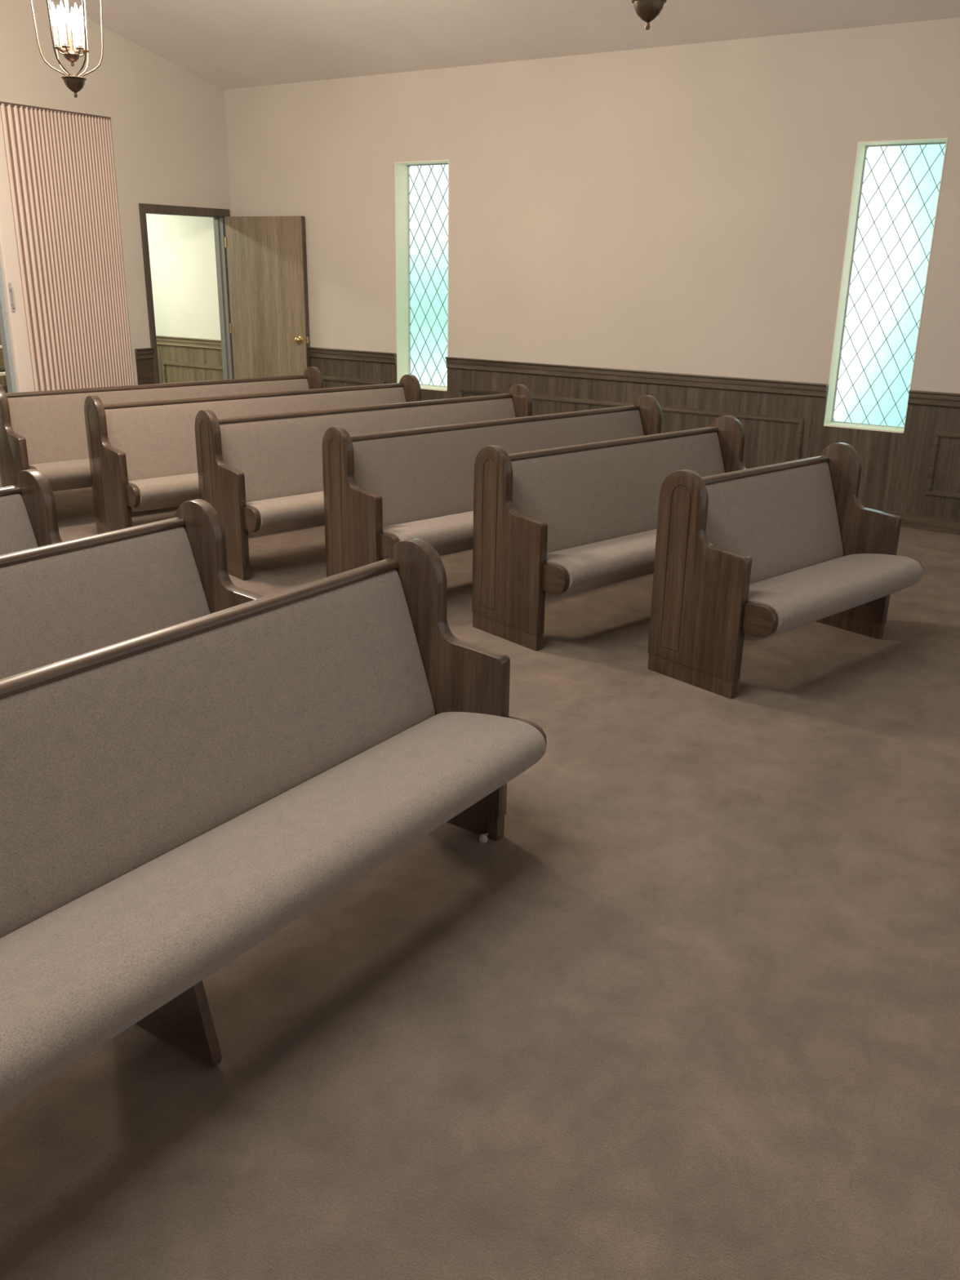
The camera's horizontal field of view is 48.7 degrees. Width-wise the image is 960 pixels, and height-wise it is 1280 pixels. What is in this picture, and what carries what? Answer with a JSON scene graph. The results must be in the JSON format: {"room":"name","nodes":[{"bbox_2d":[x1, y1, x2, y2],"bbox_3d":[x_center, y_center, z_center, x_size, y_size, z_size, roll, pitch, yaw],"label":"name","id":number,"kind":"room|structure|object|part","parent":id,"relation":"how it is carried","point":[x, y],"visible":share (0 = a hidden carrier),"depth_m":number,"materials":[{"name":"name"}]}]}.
{"room":"house of worship","nodes":[
{"label":"house of worship","id":0,"kind":"room"},
{"bbox_2d":[0,0,231,385],"bbox_3d":[-5.444,-2.672,5.403,0.120,4.590,11.237,13,23,31],"label":"wall","id":1,"kind":"structure","parent":0,"point":[168,129],"depth_m":8.93,"materials":[{"name":"paint"}]},
{"bbox_2d":[0,102,133,392],"bbox_3d":[-3.867,-2.580,7.955,0.141,2.735,2.951,13,23,31],"label":"door","id":2,"kind":"structure","parent":1,"relation":"in","point":[64,318],"depth_m":8.51,"materials":[{"name":"plastic"}]},
{"bbox_3d":[-3.624,-2.652,8.216,0.030,0.204,0.028,13,23,31],"label":"handle","id":3,"kind":"part","parent":2,"relation":"part of","materials":[{"name":"grey metal"}]},
{"bbox_3d":[-3.656,-2.678,8.286,0.106,2.706,0.143,13,23,31],"label":"lead post","id":4,"kind":"part","parent":2,"relation":"part of","materials":[{"name":"plastic"}]},
{"bbox_2d":[134,347,155,385],"bbox_3d":[-5.698,-0.781,5.548,0.047,0.921,10.160,13,23,31],"label":"wainscoting","id":5,"kind":"structure","parent":1,"relation":"attached to","point":[144,357],"depth_m":9.39,"materials":[{"name":"brown wood"}]},
{"bbox_3d":[-5.685,-1.169,5.406,0.033,0.094,10.160,13,23,31],"label":"chair rail","id":6,"kind":"part","parent":5,"relation":"part of","materials":[{"name":"brown wood"}]},
{"bbox_2d":[138,203,234,383],"bbox_3d":[-2.683,-2.877,9.818,0.138,2.110,1.041,13,23,31],"label":"trim","id":7,"kind":"structure","parent":1,"relation":"attached to","point":[218,215],"depth_m":9.79,"materials":[{"name":"wood"}]},
{"bbox_2d":[146,213,221,340],"bbox_3d":[-3.351,-3.558,10.943,2.398,2.620,0.215,13,23,31],"label":"wall","id":8,"kind":"structure","parent":0,"point":[182,251],"depth_m":10.50,"materials":[{"name":"paint"}]},
{"bbox_2d":[155,335,223,383],"bbox_3d":[-3.436,-2.722,11.123,2.398,0.921,0.047,13,23,31],"label":"wainscoting","id":9,"kind":"structure","parent":8,"relation":"attached to","point":[180,359],"depth_m":10.76,"materials":[{"name":"brown wood"}]},
{"bbox_3d":[-3.433,-3.110,10.979,2.398,0.094,0.033,13,23,31],"label":"chair rail","id":10,"kind":"part","parent":9,"relation":"part of","materials":[{"name":"brown wood"}]},
{"bbox_3d":[-3.402,-2.709,11.106,2.278,0.434,0.016,13,23,31],"label":"panel moulding","id":11,"kind":"part","parent":9,"relation":"part of","materials":[{"name":"brown wood"}]},
{"bbox_2d":[0,475,959,1279],"bbox_3d":[-2.101,0.249,4.281,13.000,0.060,11.537,13,23,31],"label":"floor","id":12,"kind":"structure","parent":0,"point":[693,1013],"depth_m":2.46,"materials":[{"name":"beige carpet"}]},
{"bbox_2d":[0,334,8,393],"bbox_3d":[-4.608,-2.151,9.150,0.720,1.128,1.560,13,23,31],"label":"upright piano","id":13,"kind":"object","parent":12,"relation":"on","point":[2,374],"visible":0.03,"depth_m":9.31,"materials":[{"name":"brown wood"}]},
{"bbox_2d":[0,469,62,555],"bbox_3d":[-2.277,0.118,3.219,0.621,0.893,2.425,14,24,33],"label":"pew","id":14,"kind":"object","parent":12,"relation":"on","point":[28,519],"visible":0.34,"depth_m":4.09,"materials":[{"name":"brown wood"}]},
{"bbox_3d":[-2.490,-0.283,3.243,0.058,0.030,2.333,14,24,33],"label":"rail","id":15,"kind":"part","parent":14,"relation":"part of","materials":[{"name":"brown wood"}]},
{"bbox_3d":[-2.434,-0.038,3.285,0.207,0.477,2.333,14,24,33],"label":"backrest","id":16,"kind":"part","parent":14,"relation":"part of","materials":[{"name":"beige fabric"}]},
{"bbox_2d":[0,498,263,679],"bbox_3d":[-1.510,0.296,2.752,0.621,0.893,2.425,14,24,33],"label":"pew","id":17,"kind":"object","parent":12,"relation":"on","point":[60,601],"visible":0.34,"depth_m":3.41,"materials":[{"name":"grey fabric"}]},
{"bbox_3d":[-1.723,-0.105,2.776,0.058,0.030,2.333,14,24,33],"label":"rail","id":18,"kind":"part","parent":17,"relation":"part of","materials":[{"name":"brown wood"}]},
{"bbox_3d":[-1.667,0.141,2.818,0.207,0.477,2.333,14,24,33],"label":"backrest","id":19,"kind":"part","parent":17,"relation":"part of","materials":[{"name":"beige fabric"}]},
{"bbox_3d":[-0.882,-0.033,3.711,0.455,0.893,0.045,14,24,33],"label":"panel","id":20,"kind":"part","parent":17,"relation":"part of","materials":[{"name":"brown wood"}]},
{"bbox_2d":[0,366,323,491],"bbox_3d":[-2.073,-1.410,7.532,2.419,0.893,0.621,-16,25,-39],"label":"pew","id":21,"kind":"object","parent":12,"relation":"on","point":[45,432],"visible":0.44,"depth_m":7.06,"materials":[{"name":"grey fabric"}]},
{"bbox_3d":[-3.019,-1.183,6.848,0.045,0.893,0.455,-16,25,-39],"label":"panel","id":22,"kind":"part","parent":21,"relation":"part of","materials":[{"name":"brown wood"}]},
{"bbox_2d":[29,457,92,491],"bbox_3d":[-2.009,-1.278,7.499,2.327,0.192,0.421,-16,25,-39],"label":"seat cushion","id":23,"kind":"object","parent":21,"relation":"on","point":[61,473],"depth_m":6.77,"materials":[{"name":"beige fabric"}]},
{"bbox_3d":[-2.245,-1.825,7.599,2.327,0.030,0.058,-16,25,-39],"label":"rail","id":24,"kind":"part","parent":21,"relation":"part of","materials":[{"name":"brown wood"}]},
{"bbox_3d":[-2.200,-1.576,7.629,2.327,0.477,0.207,-16,25,-39],"label":"backrest","id":25,"kind":"part","parent":21,"relation":"part of","materials":[{"name":"beige fabric"}]},
{"bbox_3d":[-1.236,-1.680,8.334,0.045,0.893,0.455,-16,25,-39],"label":"panel","id":26,"kind":"part","parent":21,"relation":"part of","materials":[{"name":"brown wood"}]},
{"bbox_2d":[84,373,421,533],"bbox_3d":[-1.290,-1.236,7.080,2.427,0.893,0.621,-16,25,-39],"label":"pew","id":27,"kind":"object","parent":12,"relation":"on","point":[143,455],"visible":0.56,"depth_m":6.59,"materials":[{"name":"grey fabric"}]},
{"bbox_3d":[-2.240,-1.008,6.392,0.045,0.893,0.455,-16,25,-39],"label":"panel","id":28,"kind":"part","parent":27,"relation":"part of","materials":[{"name":"brown wood"}]},
{"bbox_2d":[128,472,199,511],"bbox_3d":[-1.226,-1.105,7.046,2.335,0.192,0.421,-16,25,-39],"label":"seat cushion","id":29,"kind":"object","parent":27,"relation":"on","point":[153,491],"depth_m":6.30,"materials":[{"name":"beige fabric"}]},
{"bbox_3d":[-1.462,-1.652,7.146,2.335,0.030,0.058,-16,25,-39],"label":"rail","id":30,"kind":"part","parent":27,"relation":"part of","materials":[{"name":"brown wood"}]},
{"bbox_3d":[-1.418,-1.402,7.176,2.335,0.477,0.207,-16,25,-39],"label":"backrest","id":31,"kind":"part","parent":27,"relation":"part of","materials":[{"name":"beige fabric"}]},
{"bbox_3d":[-0.451,-1.507,7.884,0.045,0.893,0.455,-16,25,-39],"label":"panel","id":32,"kind":"part","parent":27,"relation":"part of","materials":[{"name":"brown wood"}]},
{"bbox_2d":[0,537,546,1111],"bbox_3d":[-0.739,0.476,2.283,0.621,0.893,2.425,14,24,33],"label":"pew","id":33,"kind":"object","parent":12,"relation":"on","point":[174,798],"visible":1,"depth_m":2.46,"materials":[{"name":"fabric"}]},
{"bbox_3d":[-0.951,0.074,2.308,0.058,0.030,2.333,14,24,33],"label":"rail","id":34,"kind":"part","parent":33,"relation":"part of","materials":[{"name":"brown wood"}]},
{"bbox_3d":[-0.895,0.320,2.349,0.207,0.477,2.333,14,24,33],"label":"backrest","id":35,"kind":"part","parent":33,"relation":"part of","materials":[{"name":"beige fabric"}]},
{"bbox_2d":[0,711,546,1111],"bbox_3d":[-0.659,0.602,2.266,0.421,0.192,2.333,14,24,33],"label":"seat cushion","id":36,"kind":"object","parent":33,"relation":"on","point":[93,944],"depth_m":2.31,"materials":[{"name":"beige fabric"}]},
{"bbox_3d":[-0.110,0.146,3.242,0.455,0.893,0.045,14,24,33],"label":"panel","id":37,"kind":"part","parent":33,"relation":"part of","materials":[{"name":"brown wood"}]},
{"bbox_2d":[194,384,532,580],"bbox_3d":[-0.489,-1.036,6.553,2.404,0.893,0.621,-16,25,-39],"label":"pew","id":38,"kind":"object","parent":12,"relation":"on","point":[261,474],"visible":0.59,"depth_m":6.09,"materials":[{"name":"grey fabric"}]},
{"bbox_3d":[-1.430,-0.810,5.873,0.045,0.893,0.455,-16,25,-39],"label":"panel","id":39,"kind":"part","parent":38,"relation":"part of","materials":[{"name":"brown wood"}]},
{"bbox_2d":[245,491,324,536],"bbox_3d":[-0.425,-0.904,6.520,2.312,0.192,0.421,-16,25,-39],"label":"seat cushion","id":40,"kind":"object","parent":38,"relation":"on","point":[276,512],"depth_m":5.81,"materials":[{"name":"beige fabric"}]},
{"bbox_3d":[-0.661,-1.452,6.620,2.312,0.030,0.058,-16,25,-39],"label":"rail","id":41,"kind":"part","parent":38,"relation":"part of","materials":[{"name":"brown wood"}]},
{"bbox_3d":[-0.617,-1.202,6.650,2.312,0.477,0.207,-16,25,-39],"label":"backrest","id":42,"kind":"part","parent":38,"relation":"part of","materials":[{"name":"beige fabric"}]},
{"bbox_3d":[0.342,-1.305,7.350,0.045,0.893,0.455,-16,25,-39],"label":"panel","id":43,"kind":"part","parent":38,"relation":"part of","materials":[{"name":"brown wood"}]},
{"bbox_2d":[322,395,662,577],"bbox_3d":[0.305,-0.842,6.045,2.424,0.893,0.621,-16,25,-39],"label":"pew","id":44,"kind":"object","parent":12,"relation":"on","point":[382,490],"visible":0.46,"depth_m":5.62,"materials":[{"name":"grey fabric"}]},
{"bbox_3d":[-0.644,-0.615,5.359,0.045,0.893,0.455,-16,25,-39],"label":"panel","id":45,"kind":"part","parent":44,"relation":"part of","materials":[{"name":"brown wood"}]},
{"bbox_2d":[382,511,473,555],"bbox_3d":[0.369,-0.711,6.012,2.332,0.192,0.421,-16,25,-39],"label":"seat cushion","id":46,"kind":"object","parent":44,"relation":"on","point":[448,532],"depth_m":5.37,"materials":[{"name":"beige fabric"}]},
{"bbox_3d":[0.133,-1.258,6.112,2.332,0.030,0.058,-16,25,-39],"label":"rail","id":47,"kind":"part","parent":44,"relation":"part of","materials":[{"name":"brown wood"}]},
{"bbox_3d":[0.177,-1.009,6.142,2.332,0.477,0.207,-16,25,-39],"label":"backrest","id":48,"kind":"part","parent":44,"relation":"part of","materials":[{"name":"beige fabric"}]},
{"bbox_3d":[1.143,-1.113,6.848,0.045,0.893,0.455,-16,25,-39],"label":"panel","id":49,"kind":"part","parent":44,"relation":"part of","materials":[{"name":"brown wood"}]},
{"bbox_2d":[471,415,746,651],"bbox_3d":[0.848,-0.594,5.371,1.804,0.893,0.621,-16,25,-39],"label":"pew","id":50,"kind":"object","parent":12,"relation":"on","point":[556,522],"visible":0.68,"depth_m":5.06,"materials":[{"name":"grey fabric"}]},
{"bbox_3d":[0.133,-0.431,4.878,0.045,0.893,0.455,-16,25,-39],"label":"panel","id":51,"kind":"part","parent":50,"relation":"part of","materials":[{"name":"brown wood"}]},
{"bbox_2d":[545,528,657,598],"bbox_3d":[0.912,-0.462,5.338,1.712,0.192,0.421,-16,25,-39],"label":"seat cushion","id":52,"kind":"object","parent":50,"relation":"on","point":[589,559],"depth_m":4.92,"materials":[{"name":"beige fabric"}]},
{"bbox_3d":[0.676,-1.009,5.437,1.712,0.030,0.058,-16,25,-39],"label":"rail","id":53,"kind":"part","parent":50,"relation":"part of","materials":[{"name":"brown wood"}]},
{"bbox_3d":[0.721,-0.760,5.468,1.712,0.477,0.207,-16,25,-39],"label":"backrest","id":54,"kind":"part","parent":50,"relation":"part of","materials":[{"name":"beige fabric"}]},
{"bbox_3d":[1.454,-0.800,5.980,0.045,0.893,0.455,-16,25,-39],"label":"panel","id":55,"kind":"part","parent":50,"relation":"part of","materials":[{"name":"brown wood"}]},
{"bbox_2d":[647,442,923,699],"bbox_3d":[1.403,-0.341,4.684,1.221,0.893,0.621,-16,25,-39],"label":"pew","id":56,"kind":"object","parent":12,"relation":"on","point":[757,553],"visible":1,"depth_m":4.55,"materials":[{"name":"brown wood"}]},
{"bbox_3d":[0.906,-0.239,4.375,0.045,0.893,0.455,-16,25,-39],"label":"panel","id":57,"kind":"part","parent":56,"relation":"part of","materials":[{"name":"brown wood"}]},
{"bbox_3d":[1.231,-0.756,4.751,1.129,0.030,0.058,-16,25,-39],"label":"rail","id":58,"kind":"part","parent":56,"relation":"part of","materials":[{"name":"brown wood"}]},
{"bbox_3d":[1.276,-0.507,4.781,1.129,0.477,0.207,-16,25,-39],"label":"backrest","id":59,"kind":"part","parent":56,"relation":"part of","materials":[{"name":"beige fabric"}]},
{"bbox_2d":[743,553,923,640],"bbox_3d":[1.467,-0.209,4.651,1.129,0.192,0.421,-16,25,-39],"label":"seat cushion","id":60,"kind":"object","parent":56,"relation":"on","point":[799,589],"depth_m":4.56,"materials":[{"name":"beige fabric"}]},
{"bbox_3d":[1.790,-0.486,5.111,0.045,0.893,0.455,-16,25,-39],"label":"panel","id":61,"kind":"part","parent":56,"relation":"part of","materials":[{"name":"brown wood"}]},
{"bbox_2d":[53,0,959,89],"bbox_3d":[-0.995,-3.172,2.340,10.502,1.638,11.537,13,23,31],"label":"ceiling","id":62,"kind":"structure","parent":0,"point":[228,44],"depth_m":7.64,"materials":[{"name":"beige paint"}]},
{"bbox_2d":[30,0,103,97],"bbox_3d":[-1.953,-3.397,4.887,0.330,1.611,0.330,13,23,31],"label":"lantern pendant","id":63,"kind":"object","parent":62,"relation":"hanging from","point":[75,83],"visible":1,"depth_m":5.07,"materials":[{"name":"brown metal"}]},
{"bbox_3d":[-2.014,-2.957,5.005,0.032,0.100,0.033,13,23,31],"label":"bulb","id":64,"kind":"part","parent":63,"relation":"part of","materials":[{"name":"white glass"}]},
{"bbox_3d":[-2.011,-2.978,5.065,0.032,0.100,0.033,13,23,31],"label":"bulb","id":65,"kind":"part","parent":63,"relation":"part of","materials":[{"name":"white glass"}]},
{"bbox_3d":[-2.005,-2.818,5.068,0.043,0.038,0.073,13,23,31],"label":"candle arm","id":66,"kind":"part","parent":63,"relation":"part of","materials":[{"name":"brown metal"}]},
{"bbox_3d":[-1.962,-2.947,4.979,0.032,0.100,0.033,13,23,31],"label":"bulb","id":67,"kind":"part","parent":63,"relation":"part of","materials":[{"name":"white glass"}]},
{"bbox_3d":[-2.001,-2.832,5.108,0.069,0.038,0.040,13,23,31],"label":"candle arm","id":68,"kind":"part","parent":63,"relation":"part of","materials":[{"name":"brown metal"}]},
{"bbox_3d":[-1.969,-2.809,5.045,0.040,0.038,0.073,-4,20,-14],"label":"candle arm","id":69,"kind":"part","parent":63,"relation":"part of","materials":[{"name":"brown metal"}]},
{"bbox_3d":[-1.958,-3.059,5.007,0.076,0.625,0.076,13,23,31],"label":"stem","id":70,"kind":"part","parent":63,"relation":"part of","materials":[{"name":"brown metal"}]},
{"bbox_3d":[-1.958,-2.989,5.099,0.032,0.100,0.033,13,23,31],"label":"bulb","id":71,"kind":"part","parent":63,"relation":"part of","materials":[{"name":"white glass"}]},
{"bbox_3d":[-1.965,-2.685,5.140,0.116,0.100,0.116,13,23,31],"label":"lamp shade","id":72,"kind":"part","parent":63,"relation":"part of","materials":[{"name":"brown metal"}]},
{"bbox_3d":[-1.909,-2.958,5.014,0.032,0.100,0.033,13,23,31],"label":"bulb","id":73,"kind":"part","parent":63,"relation":"part of","materials":[{"name":"white glass"}]},
{"bbox_3d":[-1.924,-2.818,5.072,0.069,0.038,0.040,13,23,31],"label":"candle arm","id":74,"kind":"part","parent":63,"relation":"part of","materials":[{"name":"brown metal"}]},
{"bbox_3d":[-1.920,-2.832,5.112,0.043,0.038,0.073,13,23,31],"label":"candle arm","id":75,"kind":"part","parent":63,"relation":"part of","materials":[{"name":"brown metal"}]},
{"bbox_3d":[-1.906,-2.979,5.074,0.032,0.100,0.033,13,23,31],"label":"bulb","id":76,"kind":"part","parent":63,"relation":"part of","materials":[{"name":"white glass"}]},
{"bbox_2d":[631,0,666,30],"bbox_3d":[0.561,-2.771,3.197,0.330,1.641,0.330,13,23,31],"label":"lantern pendant","id":77,"kind":"object","parent":62,"relation":"hanging from","point":[647,11],"visible":1,"depth_m":3.43,"materials":[{"name":"brown metal"}]},
{"bbox_2d":[224,17,959,393],"bbox_3d":[2.086,-2.518,7.507,10.382,3.130,0.260,13,23,31],"label":"wall","id":78,"kind":"structure","parent":0,"point":[682,209],"depth_m":7.82,"materials":[{"name":"paint"}]},
{"bbox_2d":[224,216,309,378],"bbox_3d":[-1.993,-2.870,9.915,0.929,2.030,0.106,12,22,28],"label":"door","id":79,"kind":"structure","parent":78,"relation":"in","point":[266,259],"depth_m":9.80,"materials":[{"name":"brown wood"}]},
{"bbox_3d":[-1.666,-2.753,9.725,0.064,0.064,0.064,12,22,28],"label":"knob","id":80,"kind":"part","parent":79,"relation":"part of","materials":[{"name":"gold metal"}]},
{"bbox_2d":[395,160,449,391],"bbox_3d":[-0.439,-3.072,9.016,0.548,1.816,0.214,13,23,31],"label":"window","id":81,"kind":"structure","parent":78,"relation":"in","point":[421,187],"depth_m":9.10,"materials":[{"name":"multicoloured glass"}]},
{"bbox_3d":[-0.390,-3.096,9.087,0.516,1.816,0.006,13,23,31],"label":"pane","id":82,"kind":"part","parent":81,"relation":"part of","materials":[{"name":"teal glass"}]},
{"bbox_2d":[307,346,959,408],"bbox_3d":[1.987,-1.824,7.611,10.382,0.094,0.033,13,23,31],"label":"trim","id":83,"kind":"structure","parent":78,"relation":"attached to","point":[952,400],"depth_m":8.08,"materials":[{"name":"brown wood"}]},
{"bbox_2d":[309,354,959,519],"bbox_3d":[1.989,-1.434,7.763,10.382,0.911,0.030,13,23,31],"label":"wainscoting","id":84,"kind":"structure","parent":78,"relation":"attached to","point":[916,471],"depth_m":7.62,"materials":[{"name":"brown wood"}]},
{"bbox_2d":[822,137,947,433],"bbox_3d":[2.709,-2.335,7.089,0.546,1.816,0.214,13,23,31],"label":"window","id":85,"kind":"structure","parent":78,"relation":"in","point":[897,184],"depth_m":7.15,"materials":[{"name":"multicoloured glass"}]},
{"bbox_2d":[875,509,959,534],"bbox_3d":[1.980,-1.048,7.895,10.382,0.095,0.014,13,23,31],"label":"baseboard","id":86,"kind":"structure","parent":78,"relation":"attached to","point":[908,521],"depth_m":7.23,"materials":[{"name":"brown wood"}]}
]}

